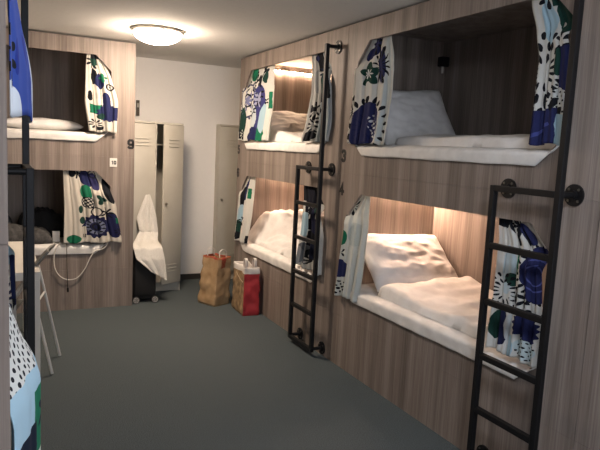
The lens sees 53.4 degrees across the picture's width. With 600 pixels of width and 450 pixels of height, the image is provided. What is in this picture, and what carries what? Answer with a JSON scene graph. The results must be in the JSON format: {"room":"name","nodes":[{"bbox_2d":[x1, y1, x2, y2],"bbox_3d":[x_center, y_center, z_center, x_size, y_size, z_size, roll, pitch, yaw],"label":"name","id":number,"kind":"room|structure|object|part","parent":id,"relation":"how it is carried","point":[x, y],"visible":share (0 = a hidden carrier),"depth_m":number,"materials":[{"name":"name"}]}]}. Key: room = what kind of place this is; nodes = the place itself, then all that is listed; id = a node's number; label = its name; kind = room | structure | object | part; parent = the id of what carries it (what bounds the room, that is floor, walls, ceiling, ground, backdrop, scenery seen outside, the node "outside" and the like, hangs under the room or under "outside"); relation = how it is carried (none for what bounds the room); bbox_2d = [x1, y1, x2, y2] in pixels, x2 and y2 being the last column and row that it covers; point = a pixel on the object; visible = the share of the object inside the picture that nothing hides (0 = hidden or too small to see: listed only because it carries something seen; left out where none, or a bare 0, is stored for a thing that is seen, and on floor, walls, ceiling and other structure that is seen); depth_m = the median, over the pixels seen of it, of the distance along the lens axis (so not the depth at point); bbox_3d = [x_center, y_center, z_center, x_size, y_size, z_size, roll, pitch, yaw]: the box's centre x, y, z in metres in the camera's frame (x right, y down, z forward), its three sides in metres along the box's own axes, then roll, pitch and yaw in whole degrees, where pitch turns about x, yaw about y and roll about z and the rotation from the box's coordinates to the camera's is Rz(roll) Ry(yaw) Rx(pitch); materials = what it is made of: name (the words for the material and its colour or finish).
{"room":"dormitory","nodes":[
{"label":"dormitory","id":0,"kind":"room"},
{"bbox_2d":[135,57,240,273],"bbox_3d":[-2.164,-0.608,6.729,4.510,2.565,0.100,-1,8,-27],"label":"wall","id":1,"kind":"structure","parent":0,"point":[200,97],"depth_m":7.10,"materials":[{"name":"white paint"}]},
{"bbox_2d":[136,100,139,115],"bbox_3d":[-1.826,-1.317,6.721,0.037,0.175,0.027,-1,8,-27],"label":"wall switch","id":2,"kind":"object","parent":1,"relation":"attached to","point":[137,101],"visible":1,"depth_m":6.71,"materials":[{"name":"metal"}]},
{"bbox_2d":[180,273,200,279],"bbox_3d":[-1.214,0.625,7.332,2.000,0.065,0.014,-1,8,-27],"label":"baseboard","id":3,"kind":"structure","parent":1,"relation":"attached to","point":[195,275],"depth_m":7.26,"materials":[{"name":"grey"}]},
{"bbox_2d":[6,0,429,67],"bbox_3d":[-0.383,-1.414,3.171,4.510,0.100,7.770,-1,8,-27],"label":"ceiling","id":4,"kind":"structure","parent":0,"point":[223,33],"depth_m":4.55,"materials":[{"name":"white paint"}]},
{"bbox_2d":[131,25,183,44],"bbox_3d":[-1.195,-1.577,5.012,0.432,0.118,0.435,-1,8,-27],"label":"ceiling lamp","id":5,"kind":"object","parent":4,"relation":"attached to","point":[151,34],"visible":1,"depth_m":4.88,"materials":[{"name":"white glass"}]},
{"bbox_2d":[10,279,459,449],"bbox_3d":[-0.516,1.227,3.504,4.510,0.100,7.770,-1,8,-27],"label":"floor","id":6,"kind":"structure","parent":0,"point":[177,371],"depth_m":4.03,"materials":[{"name":"grey carpet"}]},
{"bbox_2d":[0,0,10,449],"bbox_3d":[-1.335,0.083,1.656,0.920,2.548,2.196,-1,8,-27],"label":"bunk","id":7,"kind":"object","parent":6,"relation":"on","point":[5,429],"visible":1,"depth_m":0.87,"materials":[{"name":"brown wood"}]},
{"bbox_3d":[-0.896,-0.652,1.766,0.020,1.076,2.196,-1,8,-27],"label":"panel","id":8,"kind":"part","parent":7,"relation":"part of","materials":[{"name":"brown wood"}]},
{"bbox_3d":[-0.950,0.417,1.901,0.020,1.081,2.196,-1,8,-27],"label":"panel","id":9,"kind":"part","parent":7,"relation":"part of","materials":[{"name":"brown wood"}]},
{"bbox_2d":[8,245,16,321],"bbox_3d":[-1.237,0.234,2.493,0.095,0.661,0.502,0,8,-24],"label":"curtain","id":10,"kind":"object","parent":7,"relation":"hanging from","point":[12,284],"visible":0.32,"depth_m":2.61,"materials":[{"name":"fabric"}]},
{"bbox_2d":[7,0,32,122],"bbox_3d":[-0.535,-0.586,1.111,0.080,0.771,0.431,-1,8,-27],"label":"curtain","id":11,"kind":"object","parent":7,"relation":"hanging from","point":[20,77],"visible":1,"depth_m":1.08,"materials":[{"name":"fabric"}]},
{"bbox_2d":[7,0,34,355],"bbox_3d":[-1.219,0.012,2.575,0.115,2.450,0.490,-1,8,-27],"label":"ladder","id":12,"kind":"object","parent":7,"relation":"attached to","point":[25,169],"visible":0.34,"depth_m":2.46,"materials":[{"name":"black metal"}]},
{"bbox_2d":[9,305,40,449],"bbox_3d":[-0.591,0.448,1.238,0.081,0.706,0.442,1,7,-16],"label":"curtain","id":13,"kind":"object","parent":7,"relation":"hanging from","point":[25,379],"visible":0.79,"depth_m":1.20,"materials":[{"name":"fabric"}]},
{"bbox_2d":[8,241,39,370],"bbox_3d":[-2.254,0.599,4.345,0.600,0.760,1.264,-1,8,-27],"label":"desk","id":14,"kind":"object","parent":6,"relation":"on","point":[17,246],"visible":0.33,"depth_m":3.92,"materials":[{"name":"white laminate"}]},
{"bbox_3d":[-1.751,0.704,3.939,0.064,0.705,0.064,-1,8,-27],"label":"leg","id":15,"kind":"part","parent":14,"relation":"part of","materials":[{"name":"grey metal"}]},
{"bbox_2d":[16,244,60,373],"bbox_3d":[-2.014,0.577,4.182,0.589,0.861,0.390,1,7,-14],"label":"folding chair","id":16,"kind":"object","parent":6,"relation":"on","point":[38,261],"visible":0.58,"depth_m":4.26,"materials":[{"name":"white metal"}]},
{"bbox_3d":[-2.134,0.565,4.150,0.340,0.020,0.316,1,7,-14],"label":"seat","id":17,"kind":"part","parent":16,"relation":"part of","materials":[{"name":"grey plastic"}]},
{"bbox_3d":[-1.817,0.242,4.185,0.161,0.178,0.322,1,7,-14],"label":"backrest","id":18,"kind":"part","parent":16,"relation":"part of","materials":[{"name":"grey plastic"}]},
{"bbox_3d":[-1.769,0.683,4.066,0.169,0.701,0.020,1,7,-14],"label":"leg","id":19,"kind":"part","parent":16,"relation":"part of","materials":[{"name":"white metal"}]},
{"bbox_3d":[-1.859,0.633,4.421,0.169,0.701,0.020,1,7,-14],"label":"leg","id":20,"kind":"part","parent":16,"relation":"part of","materials":[{"name":"white metal"}]},
{"bbox_2d":[6,28,135,312],"bbox_3d":[-2.803,-0.506,5.731,2.196,2.548,0.926,-1,8,-27],"label":"bunk","id":21,"kind":"object","parent":6,"relation":"on","point":[57,61],"visible":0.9,"depth_m":5.76,"materials":[{"name":"brown wood"}]},
{"bbox_2d":[7,128,107,141],"bbox_3d":[-2.774,-0.853,5.664,2.100,0.173,0.898,-1,8,-27],"label":"mattress","id":22,"kind":"object","parent":21,"relation":"on","point":[11,132],"visible":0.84,"depth_m":5.46,"materials":[{"name":"white fabric"}]},
{"bbox_2d":[7,117,82,130],"bbox_3d":[-2.495,-0.973,5.774,0.720,0.126,0.450,-1,8,-27],"label":"pillow","id":23,"kind":"object","parent":22,"relation":"on","point":[16,122],"visible":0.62,"depth_m":5.62,"materials":[{"name":"white fabric"}]},
{"bbox_3d":[-3.006,-0.566,6.132,2.196,2.548,0.020,-1,8,-27],"label":"panel","id":24,"kind":"part","parent":21,"relation":"part of","materials":[{"name":"brown wood"}]},
{"bbox_3d":[-2.621,-0.106,5.379,2.196,1.081,0.020,-1,8,-27],"label":"panel","id":25,"kind":"part","parent":21,"relation":"part of","materials":[{"name":"brown wood"}]},
{"bbox_2d":[35,237,106,254],"bbox_3d":[-2.827,0.198,5.797,2.100,0.166,0.898,-1,8,-27],"label":"mattress","id":26,"kind":"object","parent":21,"relation":"on","point":[85,247],"visible":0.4,"depth_m":5.65,"materials":[{"name":"white fabric"}]},
{"bbox_2d":[8,223,52,243],"bbox_3d":[-2.677,0.064,5.630,0.624,0.186,0.380,-1,8,-27],"label":"heap","id":27,"kind":"object","parent":26,"relation":"on","point":[15,231],"visible":0.55,"depth_m":5.56,"materials":[{"name":"grey fabric"}]},
{"bbox_2d":[18,207,63,236],"bbox_3d":[-2.632,-0.045,6.072,0.445,0.296,0.375,-1,8,-27],"label":"jacket","id":28,"kind":"object","parent":26,"relation":"on","point":[46,218],"visible":0.45,"depth_m":5.96,"materials":[{"name":"black fabric"}]},
{"bbox_2d":[52,231,59,241],"bbox_3d":[-2.322,0.108,5.684,0.066,0.103,0.035,-1,8,-27],"label":"box","id":29,"kind":"object","parent":26,"relation":"on","point":[55,234],"visible":0.91,"depth_m":5.67,"materials":[{"name":"white"}]},
{"bbox_2d":[66,243,68,291],"bbox_3d":[-2.188,0.401,5.625,0.025,0.471,0.020,-1,8,-27],"label":"cord","id":30,"kind":"object","parent":26,"relation":"hanging from","point":[66,243],"visible":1,"depth_m":5.63,"materials":[{"name":"black plastic"}]},
{"bbox_2d":[53,242,107,279],"bbox_3d":[-2.081,0.343,5.682,0.495,0.364,0.014,-1,8,-27],"label":"charging cable","id":31,"kind":"object","parent":26,"relation":"hanging from","point":[107,242],"visible":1,"depth_m":5.66,"materials":[{"name":"beige plastic"}]},
{"bbox_3d":[-2.567,-1.175,5.244,2.196,1.076,0.020,-1,8,-27],"label":"panel","id":32,"kind":"part","parent":21,"relation":"part of","materials":[{"name":"brown wood"}]},
{"bbox_3d":[-2.657,0.624,5.471,2.196,0.390,0.020,-1,8,-27],"label":"kick panel","id":33,"kind":"part","parent":21,"relation":"part of","materials":[{"name":"brown wood"}]},
{"bbox_2d":[63,170,121,243],"bbox_3d":[-1.968,-0.181,5.684,0.532,0.711,0.097,-1,8,-27],"label":"curtain","id":34,"kind":"object","parent":21,"relation":"hanging from","point":[90,210],"visible":1,"depth_m":5.67,"materials":[{"name":"fabric"}]},
{"bbox_2d":[85,54,117,132],"bbox_3d":[-1.857,-1.234,5.580,0.295,0.736,0.098,-1,8,-27],"label":"curtain","id":35,"kind":"object","parent":21,"relation":"hanging from","point":[101,101],"visible":1,"depth_m":5.57,"materials":[{"name":"fabric"}]},
{"bbox_3d":[-1.786,-0.598,5.713,0.068,0.083,0.004,-1,8,-27],"label":"number plate","id":36,"kind":"part","parent":21,"relation":"part of","materials":[{"name":"white plastic"}]},
{"bbox_2d":[132,249,158,303],"bbox_3d":[-1.643,0.496,6.213,0.262,0.558,0.388,-1,8,-27],"label":"suitcase","id":37,"kind":"object","parent":6,"relation":"on","point":[144,280],"visible":0.65,"depth_m":6.07,"materials":[{"name":"black fabric"}]},
{"bbox_2d":[133,121,183,290],"bbox_3d":[-1.641,-0.201,6.588,0.597,1.845,0.646,-1,8,-27],"label":"locker","id":38,"kind":"object","parent":6,"relation":"on","point":[159,146],"visible":0.66,"depth_m":6.40,"materials":[{"name":"beige metal"}]},
{"bbox_3d":[-1.697,-0.218,6.365,0.286,1.710,0.024,-1,8,-27],"label":"locker door","id":39,"kind":"part","parent":38,"relation":"part of","materials":[{"name":"beige paint"}]},
{"bbox_2d":[133,194,166,280],"bbox_3d":[-1.591,0.124,6.184,0.346,0.847,0.454,-1,8,-27],"label":"hanging towel","id":40,"kind":"object","parent":38,"relation":"hanging from","point":[148,251],"visible":1,"depth_m":6.20,"materials":[{"name":"white fabric"}]},
{"bbox_3d":[-1.377,-0.213,6.449,0.024,1.710,0.286,8,9,33],"label":"locker door","id":41,"kind":"part","parent":38,"relation":"part of","materials":[{"name":"beige paint"}]},
{"bbox_2d":[198,247,230,306],"bbox_3d":[-0.885,0.527,6.194,0.268,0.577,0.235,9,9,39],"label":"paper bag","id":42,"kind":"object","parent":6,"relation":"on","point":[214,282],"visible":1,"depth_m":6.14,"materials":[{"name":"brown paper"}]},
{"bbox_2d":[212,124,238,278],"bbox_3d":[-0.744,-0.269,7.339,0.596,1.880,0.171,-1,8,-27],"label":"locker","id":43,"kind":"object","parent":6,"relation":"on","point":[226,157],"visible":0.4,"depth_m":7.19,"materials":[{"name":"beige metal"}]},
{"bbox_2d":[231,258,259,315],"bbox_3d":[-0.539,0.586,5.950,0.178,0.557,0.376,0,8,-24],"label":"paper bag","id":44,"kind":"object","parent":6,"relation":"on","point":[246,287],"visible":1,"depth_m":5.82,"materials":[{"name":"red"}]},
{"bbox_3d":[-0.530,0.376,5.815,0.028,0.107,0.069,0,8,-24],"label":"handle","id":45,"kind":"part","parent":44,"relation":"part of","materials":[{"name":"white paper"}]},
{"bbox_3d":[-0.447,0.375,5.852,0.028,0.107,0.069,0,8,-24],"label":"handle","id":46,"kind":"part","parent":44,"relation":"part of","materials":[{"name":"white paper"}]},
{"bbox_2d":[233,26,348,359],"bbox_3d":[0.215,-0.352,5.711,0.922,2.548,2.199,-1,8,-27],"label":"bunk","id":47,"kind":"object","parent":6,"relation":"on","point":[274,172],"visible":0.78,"depth_m":5.38,"materials":[{"name":"brown wood"}]},
{"bbox_2d":[234,176,255,243],"bbox_3d":[-0.579,-0.175,6.273,0.098,0.731,0.393,-1,8,-27],"label":"curtain","id":48,"kind":"object","parent":47,"relation":"hanging from","point":[246,196],"visible":0.95,"depth_m":6.24,"materials":[{"name":"fabric"}]},
{"bbox_2d":[238,65,274,140],"bbox_3d":[-0.430,-1.207,5.950,0.100,0.741,0.783,-1,8,-27],"label":"curtain","id":49,"kind":"object","parent":47,"relation":"hanging from","point":[257,105],"visible":0.95,"depth_m":5.92,"materials":[{"name":"fabric"}]},
{"bbox_2d":[241,241,317,282],"bbox_3d":[0.155,0.351,5.785,0.899,0.161,2.100,-1,8,-27],"label":"mattress","id":50,"kind":"object","parent":47,"relation":"on","point":[275,259],"visible":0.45,"depth_m":5.66,"materials":[{"name":"white fabric"}]},
{"bbox_2d":[248,209,323,258],"bbox_3d":[0.190,0.095,5.795,0.814,0.368,2.062,-1,8,-27],"label":"duvet","id":51,"kind":"object","parent":50,"relation":"on","point":[273,230],"visible":0.19,"depth_m":6.12,"materials":[{"name":"white fabric"}]},
{"bbox_3d":[-0.270,-0.497,6.672,0.880,2.548,0.020,-1,8,-27],"label":"panel","id":52,"kind":"part","parent":47,"relation":"part of","materials":[{"name":"brown wood"}]},
{"bbox_3d":[-0.239,0.723,5.643,0.020,0.390,2.196,-1,8,-27],"label":"kick panel","id":53,"kind":"part","parent":47,"relation":"part of","materials":[{"name":"brown wood"}]},
{"bbox_2d":[244,140,325,152],"bbox_3d":[0.208,-0.701,5.652,0.900,0.173,2.100,-1,8,-27],"label":"mattress","id":54,"kind":"object","parent":47,"relation":"on","point":[251,144],"visible":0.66,"depth_m":5.37,"materials":[{"name":"white fabric"}]},
{"bbox_2d":[270,111,306,132],"bbox_3d":[-0.059,-1.029,6.328,0.720,0.355,0.424,-1,8,-27],"label":"pillow","id":55,"kind":"object","parent":54,"relation":"on","point":[287,121],"visible":0.27,"depth_m":6.20,"materials":[{"name":"white fabric"}]},
{"bbox_2d":[264,130,319,142],"bbox_3d":[0.227,-0.804,5.488,0.661,0.117,1.326,-1,8,-27],"label":"duvet","id":56,"kind":"object","parent":54,"relation":"on","point":[275,135],"visible":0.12,"depth_m":5.60,"materials":[{"name":"white fabric"}]},
{"bbox_3d":[-0.202,-0.006,5.551,0.020,1.081,2.196,-1,8,-27],"label":"panel","id":57,"kind":"part","parent":47,"relation":"part of","materials":[{"name":"brown wood"}]},
{"bbox_3d":[-0.148,-1.076,5.415,0.020,1.076,2.196,-1,8,-27],"label":"panel","id":58,"kind":"part","parent":47,"relation":"part of","materials":[{"name":"brown wood"}]},
{"bbox_3d":[0.280,-1.602,5.552,0.879,0.020,2.156,-1,8,-27],"label":"roof panel","id":59,"kind":"part","parent":47,"relation":"part of","materials":[{"name":"brown wood"}]},
{"bbox_2d":[296,185,323,274],"bbox_3d":[0.094,0.017,4.936,0.099,0.711,0.503,-1,8,-27],"label":"curtain","id":60,"kind":"object","parent":47,"relation":"hanging from","point":[305,251],"visible":0.68,"depth_m":4.97,"materials":[{"name":"fabric"}]},
{"bbox_2d":[288,40,341,353],"bbox_3d":[0.097,-0.203,4.800,0.115,2.450,0.490,-1,8,-27],"label":"ladder","id":61,"kind":"object","parent":47,"relation":"attached to","point":[308,167],"visible":1,"depth_m":4.71,"materials":[{"name":"black metal"}]},
{"bbox_2d":[301,53,331,141],"bbox_3d":[0.156,-1.033,4.785,0.103,0.736,0.508,-1,8,-27],"label":"curtain","id":62,"kind":"object","parent":47,"relation":"hanging from","point":[311,132],"visible":0.63,"depth_m":4.82,"materials":[{"name":"fabric"}]},
{"bbox_2d":[330,0,599,449],"bbox_3d":[1.197,-0.057,3.768,0.922,2.548,2.206,-1,8,-27],"label":"bunk","id":63,"kind":"object","parent":6,"relation":"on","point":[481,57],"visible":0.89,"depth_m":3.71,"materials":[{"name":"brown wood"}]},
{"bbox_2d":[334,195,370,302],"bbox_3d":[0.387,0.150,4.361,0.097,0.801,0.308,-1,8,-30],"label":"curtain","id":64,"kind":"object","parent":63,"relation":"hanging from","point":[356,225],"visible":0.95,"depth_m":4.33,"materials":[{"name":"fabric"}]},
{"bbox_2d":[347,36,393,144],"bbox_3d":[0.494,-0.926,4.116,0.104,0.746,0.509,-1,8,-27],"label":"curtain","id":65,"kind":"object","parent":63,"relation":"hanging from","point":[373,78],"visible":0.98,"depth_m":4.10,"materials":[{"name":"fabric"}]},
{"bbox_3d":[0.714,-0.202,4.726,0.880,2.548,0.020,-1,8,-27],"label":"panel","id":66,"kind":"part","parent":63,"relation":"part of","materials":[{"name":"brown wood"}]},
{"bbox_2d":[350,283,534,378],"bbox_3d":[1.139,0.645,3.840,0.898,0.164,2.100,-1,8,-27],"label":"mattress","id":67,"kind":"object","parent":63,"relation":"on","point":[453,339],"visible":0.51,"depth_m":3.60,"materials":[{"name":"white fabric"}]},
{"bbox_2d":[365,233,457,291],"bbox_3d":[0.823,0.276,4.545,0.802,0.399,0.416,-1,8,-27],"label":"pillow","id":68,"kind":"object","parent":67,"relation":"on","point":[389,258],"visible":0.78,"depth_m":4.42,"materials":[{"name":"white fabric"}]},
{"bbox_2d":[378,276,542,341],"bbox_3d":[1.265,0.544,3.651,0.811,0.121,1.625,-1,8,-27],"label":"duvet","id":69,"kind":"object","parent":67,"relation":"on","point":[453,302],"visible":0.38,"depth_m":3.94,"materials":[{"name":"white fabric"}]},
{"bbox_3d":[0.745,1.019,3.697,0.020,0.390,2.196,-1,8,-27],"label":"kick panel","id":70,"kind":"part","parent":63,"relation":"part of","materials":[{"name":"brown wood"}]},
{"bbox_2d":[356,143,558,165],"bbox_3d":[1.192,-0.406,3.707,0.899,0.172,2.100,-1,8,-27],"label":"mattress","id":71,"kind":"object","parent":63,"relation":"on","point":[512,156],"visible":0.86,"depth_m":3.32,"materials":[{"name":"white fabric"}]},
{"bbox_2d":[384,90,454,144],"bbox_3d":[0.847,-0.793,4.447,0.694,0.480,0.300,-1,8,-27],"label":"pillow","id":72,"kind":"object","parent":71,"relation":"on","point":[418,112],"visible":0.7,"depth_m":4.37,"materials":[{"name":"white fabric"}]},
{"bbox_2d":[394,134,555,148],"bbox_3d":[1.334,-0.489,3.529,0.769,0.094,1.585,-1,8,-27],"label":"duvet","id":73,"kind":"object","parent":71,"relation":"on","point":[520,141],"visible":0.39,"depth_m":3.44,"materials":[{"name":"white fabric"}]},
{"bbox_3d":[1.264,-1.307,3.606,0.879,0.020,2.156,-1,8,-27],"label":"roof panel","id":74,"kind":"part","parent":63,"relation":"part of","materials":[{"name":"brown wood"}]},
{"bbox_3d":[0.781,0.289,3.605,0.020,1.081,2.196,-1,8,-27],"label":"panel","id":75,"kind":"part","parent":63,"relation":"part of","materials":[{"name":"brown wood"}]},
{"bbox_3d":[0.835,-0.780,3.470,0.020,1.076,2.196,-1,8,-27],"label":"panel","id":76,"kind":"part","parent":63,"relation":"part of","materials":[{"name":"brown wood"}]},
{"bbox_3d":[1.602,-0.062,3.966,0.020,2.548,2.196,-1,8,-27],"label":"panel","id":77,"kind":"part","parent":63,"relation":"part of","materials":[{"name":"brown wood"}]},
{"bbox_2d":[485,218,547,367],"bbox_3d":[1.083,0.312,2.978,0.103,0.706,0.396,-1,8,-27],"label":"curtain","id":78,"kind":"object","parent":63,"relation":"hanging from","point":[518,279],"visible":0.86,"depth_m":2.97,"materials":[{"name":"fabric"}]},
{"bbox_2d":[467,0,584,449],"bbox_3d":[1.081,0.092,2.854,0.115,2.450,0.490,-1,8,-27],"label":"ladder","id":79,"kind":"object","parent":63,"relation":"attached to","point":[573,195],"visible":1,"depth_m":2.74,"materials":[{"name":"black metal"}]},
{"bbox_2d":[529,0,572,145],"bbox_3d":[1.161,-0.737,2.802,0.088,0.726,0.355,0,8,-23],"label":"curtain","id":80,"kind":"object","parent":63,"relation":"hanging from","point":[553,20],"visible":0.98,"depth_m":2.78,"materials":[{"name":"fabric"}]},
{"bbox_2d":[573,220,599,449],"bbox_3d":[2.184,0.239,1.819,0.920,2.548,2.196,-1,8,-27],"label":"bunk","id":81,"kind":"object","parent":6,"relation":"on","point":[587,433],"visible":1,"depth_m":2.61,"materials":[{"name":"brown wood"}]},
{"bbox_3d":[1.728,1.314,1.751,0.020,0.390,2.196,-1,8,-27],"label":"kick panel","id":82,"kind":"part","parent":81,"relation":"part of","materials":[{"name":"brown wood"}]}
]}

